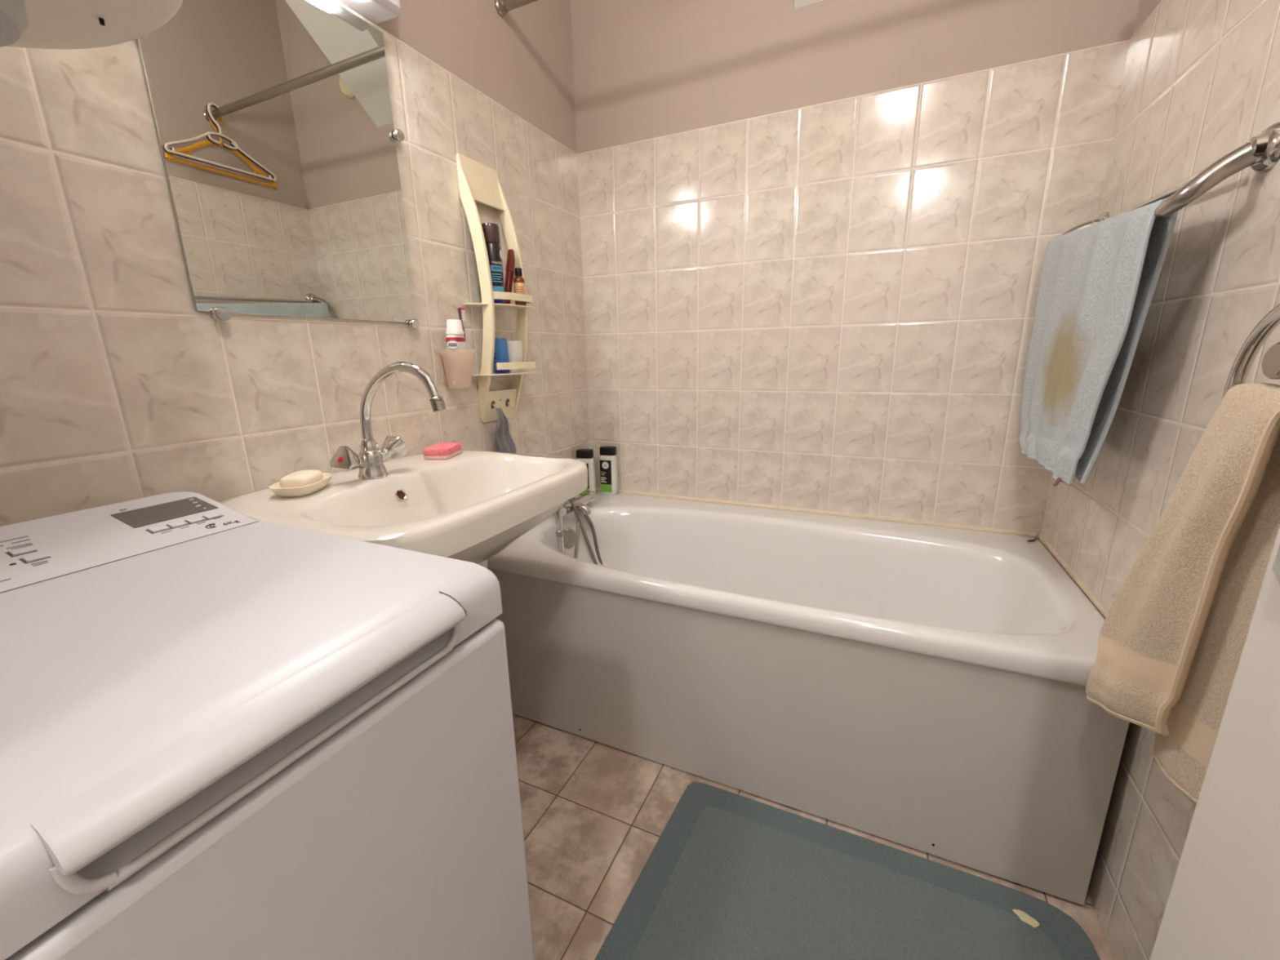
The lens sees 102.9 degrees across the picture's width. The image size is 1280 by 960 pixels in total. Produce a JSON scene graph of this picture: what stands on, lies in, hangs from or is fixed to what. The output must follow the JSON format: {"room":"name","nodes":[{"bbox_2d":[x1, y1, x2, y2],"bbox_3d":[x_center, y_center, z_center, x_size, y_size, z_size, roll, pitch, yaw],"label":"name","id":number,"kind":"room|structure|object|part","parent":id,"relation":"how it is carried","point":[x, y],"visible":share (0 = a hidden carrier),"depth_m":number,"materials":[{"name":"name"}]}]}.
{"room":"bathroom","nodes":[
{"label":"bathroom","id":0,"kind":"room"},
{"bbox_2d":[0,0,590,526],"bbox_3d":[-0.659,-0.584,1.052,0.106,2.750,1.920,5,15,24],"label":"wall","id":1,"kind":"structure","parent":0,"point":[114,388],"depth_m":0.90,"materials":[{"name":"beige tile"}]},
{"bbox_2d":[0,0,182,48],"bbox_3d":[-0.643,-0.752,0.240,0.559,0.779,0.530,5,15,24],"label":"water heater","id":2,"kind":"object","parent":1,"relation":"attached to","point":[25,24],"visible":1,"depth_m":0.50,"materials":[{"name":"white metal"}]},
{"bbox_2d":[136,0,419,329],"bbox_3d":[-0.630,-0.604,0.955,0.023,0.606,0.477,5,15,24],"label":"mirror","id":3,"kind":"object","parent":1,"relation":"attached to","point":[277,135],"visible":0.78,"depth_m":0.92,"materials":[{"name":"mirror glass"},{"name":"chrome"}]},
{"bbox_2d":[337,0,400,24],"bbox_3d":[-0.610,-0.964,0.851,0.097,0.137,0.440,5,15,24],"label":"light","id":4,"kind":"object","parent":1,"relation":"attached to","point":[376,11],"visible":1,"depth_m":1.03,"materials":[{"name":"white plastic"}]},
{"bbox_2d":[218,449,587,568],"bbox_3d":[-0.409,0.397,1.088,0.484,0.821,0.577,5,15,24],"label":"washbasin","id":5,"kind":"object","parent":1,"relation":"attached to","point":[468,505],"visible":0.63,"depth_m":0.94,"materials":[{"name":"beige ceramic"}]},
{"bbox_2d":[268,472,332,497],"bbox_3d":[-0.605,0.010,0.915,0.076,0.020,0.114,-3,14,-7],"label":"soap dish","id":6,"kind":"object","parent":5,"relation":"on","point":[275,488],"visible":0.7,"depth_m":0.88,"materials":[{"name":"beige ceramic"}]},
{"bbox_2d":[279,470,323,488],"bbox_3d":[-0.606,0.001,0.915,0.051,0.024,0.075,-3,14,-7],"label":"soap bar","id":7,"kind":"object","parent":6,"relation":"in","point":[303,477],"visible":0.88,"depth_m":0.89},
{"bbox_2d":[329,361,446,479],"bbox_3d":[-0.453,-0.108,0.956,0.237,0.223,0.152,5,15,24],"label":"tap","id":8,"kind":"object","parent":5,"relation":"on","point":[370,460],"visible":1,"depth_m":0.97,"materials":[{"name":"silver metal"}]},
{"bbox_3d":[-0.449,-0.141,0.946,0.212,0.153,0.019,5,15,24],"label":"spout","id":9,"kind":"part","parent":8,"relation":"part of","materials":[{"name":"silver metal"}]},
{"bbox_2d":[422,442,462,459],"bbox_3d":[-0.470,-0.070,1.217,0.060,0.024,0.094,0,14,3],"label":"sponge","id":10,"kind":"object","parent":5,"relation":"on","point":[442,451],"visible":1,"depth_m":1.18,"materials":[{"name":"pink plastic"}]},
{"bbox_2d":[437,349,476,388],"bbox_3d":[-0.469,-0.287,1.320,0.070,0.096,0.100,5,15,24],"label":"toothbrush holder","id":11,"kind":"object","parent":1,"relation":"attached to","point":[455,365],"visible":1,"depth_m":1.30,"materials":[{"name":"pink plastic"}]},
{"bbox_3d":[-0.497,-0.293,1.332,0.007,0.075,0.060,5,15,24],"label":"wall plate","id":12,"kind":"part","parent":11,"relation":"part of","materials":[{"name":"pink plastic"}]},
{"bbox_2d":[445,319,466,384],"bbox_3d":[-0.468,-0.327,1.304,0.045,0.160,0.055,-3,14,-9],"label":"toothpaste tube","id":13,"kind":"object","parent":11,"relation":"in","point":[455,339],"visible":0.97,"depth_m":1.28,"materials":[{"name":"white plastic"}]},
{"bbox_2d":[457,306,465,337],"bbox_3d":[-0.465,-0.350,1.331,0.008,0.193,0.040,5,15,24],"label":"toothbrush","id":14,"kind":"object","parent":11,"relation":"in","point":[460,309],"visible":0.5,"depth_m":1.32,"materials":[{"name":"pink plastic"}]},
{"bbox_2d":[456,153,536,422],"bbox_3d":[-0.393,-0.507,1.410,0.095,0.687,0.198,5,15,24],"label":"wall shelf","id":15,"kind":"object","parent":1,"relation":"attached to","point":[480,183],"visible":0.94,"depth_m":1.40,"materials":[{"name":"beige plastic"}]},
{"bbox_3d":[-0.425,-0.495,1.364,0.077,0.682,0.010,5,15,24],"label":"rail","id":16,"kind":"part","parent":15,"relation":"part of","materials":[{"name":"beige plastic"}]},
{"bbox_3d":[-0.423,-0.795,1.368,0.027,0.107,0.145,5,15,24],"label":"plate","id":17,"kind":"part","parent":15,"relation":"part of","materials":[{"name":"beige plastic"}]},
{"bbox_2d":[481,222,505,303],"bbox_3d":[-0.398,-0.581,1.381,0.056,0.204,0.053,5,15,24],"label":"can","id":18,"kind":"object","parent":15,"relation":"on","point":[491,230],"visible":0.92,"depth_m":1.36,"materials":[{"name":"blue metal"}]},
{"bbox_2d":[491,273,502,282],"bbox_3d":[-0.384,-0.544,1.372,0.030,0.021,0.005,-12,17,-36],"label":"print","id":19,"kind":"object","parent":18,"relation":"on","point":[495,277],"depth_m":1.37},
{"bbox_2d":[462,291,533,309],"bbox_3d":[-0.393,-0.498,1.413,0.095,0.034,0.198,5,15,24],"label":"shelf","id":20,"kind":"object","parent":15,"relation":"on","point":[487,297],"depth_m":1.38,"materials":[{"name":"beige plastic"}]},
{"bbox_3d":[-0.413,-0.222,1.511,0.023,0.087,0.145,5,15,24],"label":"hook plate","id":21,"kind":"part","parent":15,"relation":"part of","materials":[{"name":"beige plastic"}]},
{"bbox_2d":[493,337,510,373],"bbox_3d":[-0.394,-0.352,1.445,0.037,0.096,0.036,5,15,24],"label":"tube","id":22,"kind":"object","parent":15,"relation":"on","point":[500,352],"visible":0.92,"depth_m":1.43,"materials":[{"name":"plastic"}]},
{"bbox_2d":[471,361,536,376],"bbox_3d":[-0.391,-0.319,1.458,0.091,0.034,0.198,5,15,24],"label":"shelf","id":23,"kind":"object","parent":15,"relation":"on","point":[486,367],"depth_m":1.42,"materials":[{"name":"beige plastic"}]},
{"bbox_2d":[495,407,515,453],"bbox_3d":[-0.403,-0.130,1.514,0.032,0.172,0.084,5,15,24],"label":"cloth","id":24,"kind":"object","parent":15,"relation":"hanging from","point":[505,442],"visible":0.86,"depth_m":1.51,"materials":[{"name":"grey fabric"}]},
{"bbox_2d":[504,248,515,304],"bbox_3d":[-0.372,-0.576,1.451,0.020,0.156,0.072,3,14,15],"label":"case","id":25,"kind":"object","parent":15,"relation":"on","point":[510,264],"visible":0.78,"depth_m":1.44,"materials":[{"name":"red plastic"}]},
{"bbox_3d":[-0.365,-0.528,1.491,0.077,0.682,0.010,5,15,24],"label":"rail","id":26,"kind":"part","parent":15,"relation":"part of","materials":[{"name":"beige plastic"}]},
{"bbox_2d":[506,341,523,373],"bbox_3d":[-0.371,-0.357,1.481,0.055,0.089,0.055,5,15,24],"label":"tumbler","id":27,"kind":"object","parent":15,"relation":"on","point":[514,348],"visible":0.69,"depth_m":1.46,"materials":[{"name":"white plastic"}]},
{"bbox_2d":[513,267,526,306],"bbox_3d":[-0.343,-0.548,1.452,0.032,0.103,0.032,5,15,24],"label":"bottle","id":28,"kind":"object","parent":15,"relation":"on","point":[518,282],"visible":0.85,"depth_m":1.44,"materials":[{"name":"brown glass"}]},
{"bbox_2d":[494,0,538,17],"bbox_3d":[0.301,-1.243,1.102,1.496,0.055,0.040,5,15,23],"label":"shower rail","id":29,"kind":"object","parent":1,"relation":"attached to","point":[503,7],"visible":1,"depth_m":1.38,"materials":[{"name":"metal"}]},
{"bbox_3d":[0.301,-1.243,1.102,1.484,0.042,0.027,5,15,23],"label":"rod","id":30,"kind":"part","parent":29,"relation":"part of","materials":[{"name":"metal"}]},
{"bbox_2d":[553,490,596,517],"bbox_3d":[-0.242,0.086,1.751,0.192,0.066,0.233,5,15,24],"label":"mixer","id":31,"kind":"object","parent":1,"relation":"attached to","point":[580,500],"visible":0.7,"depth_m":1.71,"materials":[{"name":"silver metal"}]},
{"bbox_3d":[-0.257,0.104,1.653,0.040,0.040,0.040,5,15,24],"label":"mixer handle","id":32,"kind":"part","parent":31,"relation":"part of","materials":[{"name":"silver metal"}]},
{"bbox_3d":[-0.195,0.097,1.706,0.068,0.039,0.025,5,15,24],"label":"spout","id":33,"kind":"part","parent":31,"relation":"part of","materials":[{"name":"silver metal"}]},
{"bbox_3d":[-0.177,0.060,1.823,0.040,0.040,0.040,5,15,24],"label":"mixer handle","id":34,"kind":"part","parent":31,"relation":"part of","materials":[{"name":"silver metal"}]},
{"bbox_2d":[512,713,1113,959],"bbox_3d":[0.095,0.845,1.073,1.698,0.060,2.100,5,15,24],"label":"floor","id":35,"kind":"structure","parent":0,"point":[594,814],"depth_m":1.15,"materials":[{"name":"tile"}]},
{"bbox_2d":[0,491,534,959],"bbox_3d":[-0.465,0.508,0.521,0.576,0.880,0.414,5,15,24],"label":"washing machine","id":36,"kind":"object","parent":35,"relation":"on","point":[226,733],"visible":1,"depth_m":0.36,"materials":[{"name":"white paint"}]},
{"bbox_3d":[-0.645,0.102,0.502,0.166,0.076,0.414,5,15,24],"label":"control panel","id":37,"kind":"part","parent":36,"relation":"part of","materials":[{"name":"white plastic"}]},
{"bbox_3d":[-0.212,0.138,0.335,0.028,0.021,0.245,5,15,24],"label":"lid handle","id":38,"kind":"part","parent":36,"relation":"part of","materials":[{"name":"white paint"}]},
{"bbox_2d":[487,490,1129,905],"bbox_3d":[0.333,0.429,1.518,1.484,0.516,0.717,5,15,24],"label":"bathtub","id":39,"kind":"object","parent":35,"relation":"on","point":[921,687],"visible":0.9,"depth_m":1.19,"materials":[{"name":"white ceramic"}]},
{"bbox_2d":[555,497,602,564],"bbox_3d":[-0.144,0.258,1.717,0.256,0.474,0.182,-3,14,-6],"label":"shower","id":40,"kind":"object","parent":39,"relation":"in","point":[567,538],"visible":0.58,"depth_m":1.67,"materials":[{"name":"silver metal"}]},
{"bbox_3d":[-0.251,0.158,1.601,0.023,0.140,0.026,-3,14,-9],"label":"handle","id":41,"kind":"part","parent":40,"relation":"part of","materials":[{"name":"silver metal"}]},
{"bbox_2d":[576,448,595,494],"bbox_3d":[-0.206,-0.025,1.935,0.069,0.184,0.042,2,14,11],"label":"shampoo bottle","id":42,"kind":"object","parent":39,"relation":"on","point":[586,455],"visible":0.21,"depth_m":1.91,"materials":[{"name":"white plastic"}]},
{"bbox_2d":[599,445,618,494],"bbox_3d":[-0.122,-0.038,1.982,0.069,0.184,0.042,3,15,16],"label":"shampoo bottle","id":43,"kind":"object","parent":39,"relation":"on","point":[608,466],"visible":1,"depth_m":1.96,"materials":[{"name":"white plastic"}]},
{"bbox_2d":[487,490,1105,686],"bbox_3d":[0.332,0.368,1.502,1.484,0.390,0.717,5,15,24],"label":"tub","id":44,"kind":"object","parent":39,"relation":"in","point":[683,593],"depth_m":1.35,"materials":[{"name":"white ceramic"}]},
{"bbox_2d":[594,781,1099,959],"bbox_3d":[0.334,0.858,0.850,0.820,0.012,0.644,5,15,24],"label":"bath mat","id":45,"kind":"object","parent":35,"relation":"on","point":[729,875],"visible":1,"depth_m":0.99,"materials":[{"name":"teal fabric"}]},
{"bbox_2d":[1012,909,1039,928],"bbox_3d":[0.721,0.820,0.951,0.040,0.001,0.028,5,15,24],"label":"label","id":46,"kind":"object","parent":45,"relation":"on","point":[1021,918],"depth_m":0.95,"materials":[{"name":"beige fabric"}]},
{"bbox_2d":[569,0,1139,540],"bbox_3d":[0.484,-0.744,1.613,1.698,2.750,0.106,5,15,24],"label":"wall","id":47,"kind":"structure","parent":0,"point":[815,237],"depth_m":1.53,"materials":[{"name":"beige tile"}]},
{"bbox_2d":[794,0,823,8],"bbox_3d":[0.358,-1.587,0.899,0.254,0.767,0.887,5,15,24],"label":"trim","id":48,"kind":"structure","parent":47,"relation":"attached to","point":[797,3],"depth_m":1.42,"materials":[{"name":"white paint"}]},
{"bbox_2d":[595,487,1108,617],"bbox_3d":[0.329,0.184,1.458,1.487,0.028,0.716,5,15,24],"label":"trim","id":49,"kind":"structure","parent":47,"relation":"attached to","point":[1100,607],"depth_m":1.60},
{"bbox_2d":[1039,0,1279,959],"bbox_3d":[0.787,-0.449,0.401,0.106,2.750,1.920,5,15,24],"label":"wall","id":50,"kind":"structure","parent":0,"point":[1201,80],"depth_m":0.88,"materials":[{"name":"beige tile"}]},
{"bbox_2d":[1060,121,1279,235],"bbox_3d":[0.941,-0.517,0.985,0.104,0.121,0.672,5,15,24],"label":"towel rail","id":51,"kind":"object","parent":50,"relation":"attached to","point":[1261,153],"visible":0.69,"depth_m":0.71,"materials":[{"name":"metal"}]},
{"bbox_3d":[1.068,-0.602,1.258,0.096,0.066,0.037,7,16,29],"label":"arm","id":52,"kind":"part","parent":51,"relation":"part of","materials":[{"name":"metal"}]},
{"bbox_2d":[1018,199,1177,486],"bbox_3d":[0.923,-0.281,1.091,0.076,0.533,0.596,5,15,24],"label":"towel","id":53,"kind":"object","parent":51,"relation":"hanging from","point":[1099,281],"visible":0.98,"depth_m":0.97,"materials":[{"name":"blue fabric"}]},
{"bbox_3d":[0.816,-0.432,0.728,0.100,0.084,0.045,13,19,43],"label":"arm","id":54,"kind":"part","parent":51,"relation":"part of","materials":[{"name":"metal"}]},
{"bbox_2d":[1222,303,1279,398],"bbox_3d":[0.730,-0.134,0.542,0.060,0.136,0.212,5,15,24],"label":"towel ring","id":55,"kind":"object","parent":50,"relation":"attached to","point":[1239,371],"visible":0.64,"depth_m":0.61,"materials":[{"name":"silver metal"}]},
{"bbox_2d":[1085,382,1279,804],"bbox_3d":[0.732,0.163,0.649,0.083,0.562,0.270,2,14,13],"label":"towel","id":56,"kind":"object","parent":55,"relation":"hanging from","point":[1172,637],"visible":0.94,"depth_m":0.66,"materials":[{"name":"beige fabric"}]},
{"bbox_3d":[-0.353,-0.290,-0.154,1.498,2.750,0.080,5,15,24],"label":"wall","id":57,"kind":"structure","parent":0,"visible":0},
{"bbox_2d":[1149,525,1279,959],"bbox_3d":[0.406,0.020,0.032,0.046,2.010,0.713,3,14,16],"label":"door","id":58,"kind":"structure","parent":57,"relation":"in","point":[1223,903],"depth_m":0.41,"materials":[{"name":"white paint"}]}
]}

